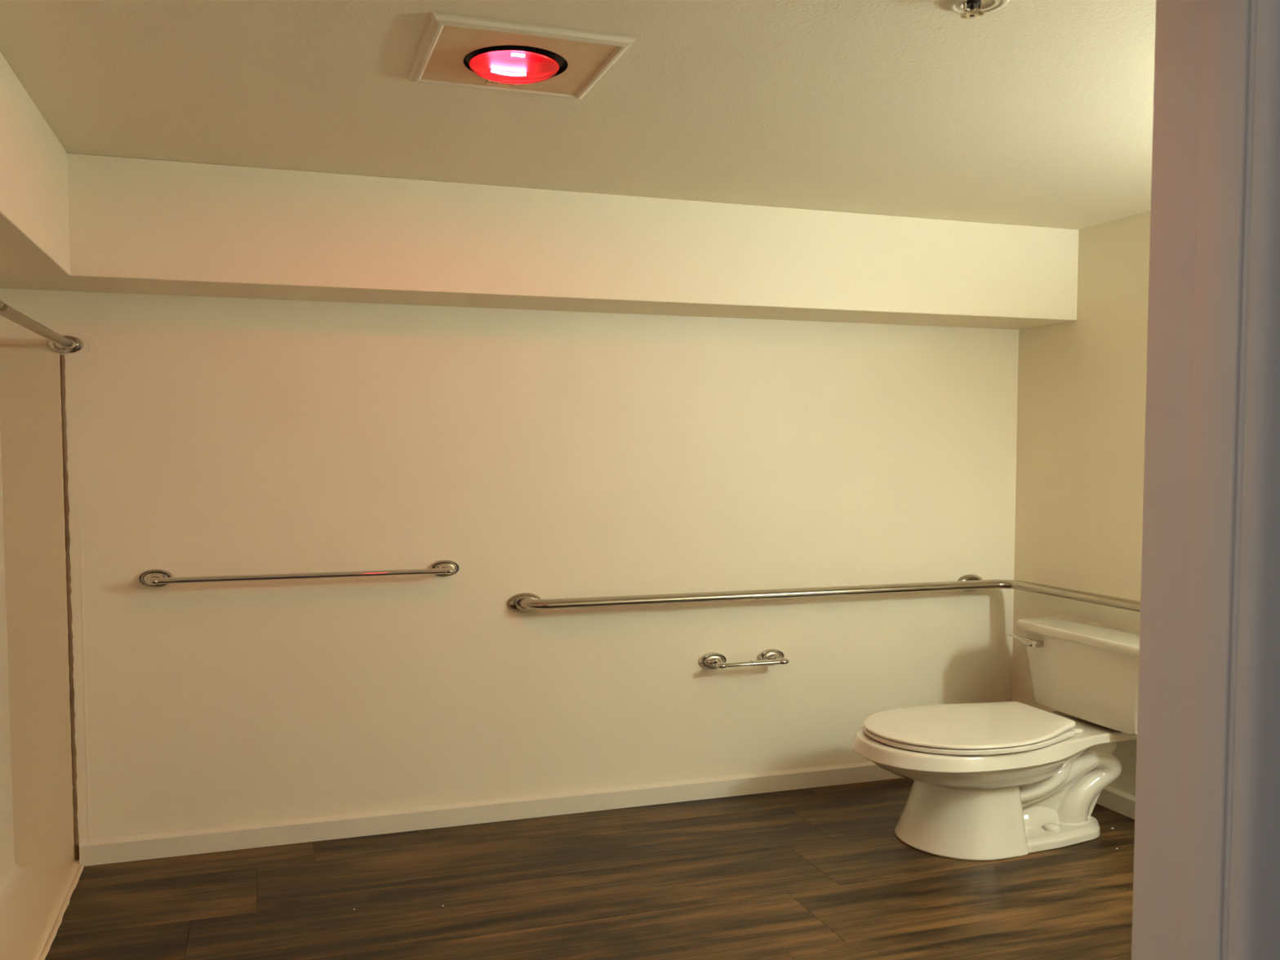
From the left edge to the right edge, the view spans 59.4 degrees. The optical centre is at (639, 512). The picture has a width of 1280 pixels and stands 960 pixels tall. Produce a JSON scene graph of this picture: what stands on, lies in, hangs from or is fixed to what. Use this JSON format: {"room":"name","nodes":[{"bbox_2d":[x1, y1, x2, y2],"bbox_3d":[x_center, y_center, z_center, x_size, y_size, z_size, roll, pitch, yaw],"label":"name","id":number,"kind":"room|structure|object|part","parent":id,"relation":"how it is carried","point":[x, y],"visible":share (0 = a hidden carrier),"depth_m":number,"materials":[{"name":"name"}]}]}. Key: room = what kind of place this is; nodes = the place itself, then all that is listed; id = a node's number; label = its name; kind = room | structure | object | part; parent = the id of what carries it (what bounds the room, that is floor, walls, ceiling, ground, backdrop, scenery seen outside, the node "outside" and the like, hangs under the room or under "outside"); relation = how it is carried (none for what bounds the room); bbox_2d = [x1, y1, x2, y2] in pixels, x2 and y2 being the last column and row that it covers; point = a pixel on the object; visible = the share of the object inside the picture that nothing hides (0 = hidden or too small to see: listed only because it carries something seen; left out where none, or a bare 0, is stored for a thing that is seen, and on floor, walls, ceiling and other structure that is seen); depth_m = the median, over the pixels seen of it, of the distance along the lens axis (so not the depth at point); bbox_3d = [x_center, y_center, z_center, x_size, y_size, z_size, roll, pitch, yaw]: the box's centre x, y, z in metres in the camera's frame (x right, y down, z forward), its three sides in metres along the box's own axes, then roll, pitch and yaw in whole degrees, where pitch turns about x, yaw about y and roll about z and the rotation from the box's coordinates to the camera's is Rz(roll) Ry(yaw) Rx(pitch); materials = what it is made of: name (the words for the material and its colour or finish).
{"room":"accessible bathroom","nodes":[
{"label":"accessible bathroom","id":0,"kind":"room"},
{"bbox_2d":[0,288,1018,862],"bbox_3d":[-0.220,0.010,3.620,3.555,1.888,0.160,-1,3,-19],"label":"wall","id":1,"kind":"structure","parent":0,"point":[544,454],"depth_m":3.47,"materials":[{"name":"beige paint"}]},
{"bbox_2d":[0,299,84,353],"bbox_3d":[-1.155,-0.389,1.853,0.087,0.049,2.532,-1,3,-19],"label":"shower rod","id":2,"kind":"object","parent":1,"relation":"attached to","point":[58,343],"visible":1,"depth_m":2.72,"materials":[{"name":"metal"}]},
{"bbox_3d":[-1.428,-0.438,2.650,0.036,0.020,0.829,-1,3,-19],"label":"rod","id":3,"kind":"part","parent":2,"relation":"part of","materials":[{"name":"metal"}]},
{"bbox_2d":[137,560,459,587],"bbox_3d":[-0.965,0.179,3.241,0.903,0.052,0.096,-1,3,-19],"label":"towel rail","id":4,"kind":"object","parent":1,"relation":"attached to","point":[153,578],"visible":1,"depth_m":3.19,"materials":[{"name":"silver metal"}]},
{"bbox_3d":[-1.339,0.188,3.082,0.039,0.019,0.034,-1,3,-19],"label":"knob","id":5,"kind":"part","parent":4,"relation":"part of","materials":[{"name":"silver metal"}]},
{"bbox_3d":[-0.571,0.173,3.341,0.039,0.019,0.034,-1,3,-19],"label":"knob","id":6,"kind":"part","parent":4,"relation":"part of","materials":[{"name":"silver metal"}]},
{"bbox_2d":[79,761,903,866],"bbox_3d":[-0.097,0.923,3.619,3.091,0.065,0.021,-1,3,-19],"label":"baseboard","id":7,"kind":"structure","parent":1,"relation":"attached to","point":[148,846],"depth_m":3.46,"materials":[{"name":"paint"}]},
{"bbox_2d":[0,152,1079,329],"bbox_3d":[-0.132,-0.770,3.359,3.261,0.300,0.305,-1,3,-19],"label":"soffit","id":8,"kind":"structure","parent":1,"relation":"attached to","point":[136,225],"depth_m":3.15,"materials":[{"name":"beige paint"}]},
{"bbox_2d":[698,648,789,669],"bbox_3d":[0.358,0.491,3.703,0.310,0.055,0.105,-1,3,-19],"label":"toilet paper holder","id":9,"kind":"object","parent":1,"relation":"attached to","point":[712,660],"visible":1,"depth_m":3.69,"materials":[{"name":"silver metal"}]},
{"bbox_3d":[0.258,0.493,3.669,0.033,0.019,0.064,-1,3,-19],"label":"post","id":10,"kind":"part","parent":9,"relation":"part of","materials":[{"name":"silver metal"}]},
{"bbox_3d":[0.266,0.495,3.635,0.043,0.020,0.036,-1,3,-19],"label":"knob","id":11,"kind":"part","parent":9,"relation":"part of","materials":[{"name":"silver metal"}]},
{"bbox_3d":[0.459,0.490,3.737,0.033,0.019,0.064,-1,3,-19],"label":"post","id":12,"kind":"part","parent":9,"relation":"part of","materials":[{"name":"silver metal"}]},
{"bbox_3d":[0.473,0.491,3.705,0.043,0.020,0.036,-1,3,-19],"label":"knob","id":13,"kind":"part","parent":9,"relation":"part of","materials":[{"name":"silver metal"}]},
{"bbox_2d":[507,574,1140,612],"bbox_3d":[0.732,0.308,3.028,1.874,0.064,1.601,-1,3,-19],"label":"grab bar","id":14,"kind":"object","parent":1,"relation":"attached to","point":[524,602],"visible":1,"depth_m":3.64,"materials":[{"name":"metal"}]},
{"bbox_2d":[0,0,1155,229],"bbox_3d":[0.219,-0.898,2.311,3.581,0.075,2.820,-1,3,-19],"label":"ceiling","id":15,"kind":"structure","parent":0,"point":[1027,113],"depth_m":2.31,"materials":[{"name":"beige paint"}]},
{"bbox_2d":[406,12,636,98],"bbox_3d":[-0.231,-0.830,2.092,0.360,0.034,0.347,-1,3,-19],"label":"recessed light","id":16,"kind":"object","parent":15,"relation":"in","point":[453,50],"visible":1,"depth_m":2.04,"materials":[{"name":"plastic"}]},
{"bbox_3d":[-0.234,-0.825,2.091,0.167,0.023,0.167,-1,3,-19],"label":"red bulb","id":17,"kind":"part","parent":16,"relation":"part of","materials":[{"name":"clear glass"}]},
{"bbox_3d":[-0.231,-0.843,2.091,0.313,0.008,0.300,-1,3,-19],"label":"plate","id":18,"kind":"part","parent":16,"relation":"part of","materials":[{"name":"white plastic"}]},
{"bbox_2d":[946,0,1009,19],"bbox_3d":[0.549,-0.819,1.821,0.099,0.026,0.099,-1,3,-19],"label":"sprinkler","id":19,"kind":"object","parent":15,"relation":"attached to","point":[968,9],"visible":1,"depth_m":1.82,"materials":[{"name":"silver metal"}]},
{"bbox_3d":[0.530,-0.818,1.815,0.013,0.019,0.007,-1,3,-19],"label":"frame arm","id":20,"kind":"part","parent":19,"relation":"part of","materials":[{"name":"metal"}]},
{"bbox_2d":[44,777,1134,959],"bbox_3d":[0.543,1.091,1.467,3.581,0.022,4.840,-1,3,-19],"label":"floor","id":21,"kind":"structure","parent":0,"point":[824,873],"depth_m":2.92,"materials":[{"name":"brown wood"}]},
{"bbox_2d":[851,615,1139,860],"bbox_3d":[1.098,0.670,3.372,0.954,0.599,0.630,-1,3,-19],"label":"toilet","id":22,"kind":"object","parent":21,"relation":"on","point":[993,780],"visible":0.98,"depth_m":3.28,"materials":[{"name":"ceramic"}]},
{"bbox_3d":[0.960,0.646,3.338,0.597,0.014,0.487,-1,3,-19],"label":"seat","id":23,"kind":"part","parent":22,"relation":"part of","materials":[{"name":"plastic"}]},
{"bbox_3d":[0.960,0.623,3.337,0.597,0.027,0.487,-1,3,-19],"label":"lid","id":24,"kind":"part","parent":22,"relation":"part of","materials":[{"name":"plastic"}]},
{"bbox_3d":[1.245,0.415,3.652,0.032,0.024,0.117,-1,3,-19],"label":"arm","id":25,"kind":"part","parent":22,"relation":"part of","materials":[{"name":"silver metal"}]},
{"bbox_3d":[1.279,0.420,3.599,0.039,0.022,0.023,-1,3,-19],"label":"flush lever","id":26,"kind":"part","parent":22,"relation":"part of","materials":[{"name":"silver metal"}]},
{"bbox_3d":[1.430,0.379,3.468,0.217,0.029,0.630,-1,3,-19],"label":"tank lid","id":27,"kind":"part","parent":22,"relation":"part of","materials":[{"name":"ceramic"}]},
{"bbox_3d":[1.446,0.515,3.481,0.219,0.240,0.608,-1,3,-19],"label":"tank","id":28,"kind":"part","parent":22,"relation":"part of","materials":[{"name":"ceramic"}]},
{"bbox_2d":[1011,210,1151,796],"bbox_3d":[1.865,0.055,2.839,0.160,1.888,2.660,-1,3,-19],"label":"wall","id":29,"kind":"structure","parent":0,"point":[1082,396],"depth_m":3.70,"materials":[{"name":"beige paint"}]},
{"bbox_2d":[1096,786,1135,819],"bbox_3d":[1.761,0.963,2.919,0.021,0.065,2.505,-1,3,-19],"label":"baseboard","id":30,"kind":"structure","parent":29,"relation":"attached to","point":[1122,802],"depth_m":3.58,"materials":[{"name":"paint"}]},
{"bbox_3d":[0.654,0.156,1.086,3.581,1.888,0.111,-1,3,-19],"label":"wall","id":31,"kind":"structure","parent":0,"visible":0},
{"bbox_2d":[1131,0,1279,959],"bbox_3d":[-0.075,0.278,0.833,1.461,1.673,0.134,-1,3,-19],"label":"door frame","id":32,"kind":"structure","parent":31,"relation":"in","point":[1206,877],"depth_m":0.99,"materials":[{"name":"white paint"}]},
{"bbox_3d":[-0.056,0.281,0.778,1.461,1.673,0.018,-1,3,-19],"label":"casing","id":33,"kind":"part","parent":32,"relation":"part of","materials":[{"name":"white paint"}]},
{"bbox_3d":[-1.375,0.118,1.744,0.160,1.888,2.660,-1,3,-19],"label":"wall","id":34,"kind":"structure","parent":0,"visible":0},
{"bbox_2d":[0,51,70,275],"bbox_3d":[-1.159,-0.673,1.669,0.231,0.300,2.245,-1,3,-19],"label":"soffit","id":35,"kind":"structure","parent":34,"relation":"attached to","point":[34,229],"depth_m":2.35,"materials":[{"name":"beige paint"}]},
{"bbox_2d":[0,343,84,959],"bbox_3d":[-1.256,0.332,1.945,0.184,1.442,2.377,-1,3,-19],"label":"shower surround","id":36,"kind":"object","parent":34,"relation":"attached to","point":[40,873],"visible":1,"depth_m":3.05,"materials":[{"name":"white plastic"}]},
{"bbox_3d":[-1.331,0.331,1.934,0.036,1.440,2.343,-1,3,-19],"label":"panel","id":37,"kind":"part","parent":36,"relation":"part of","materials":[{"name":"white plastic"}]}
]}

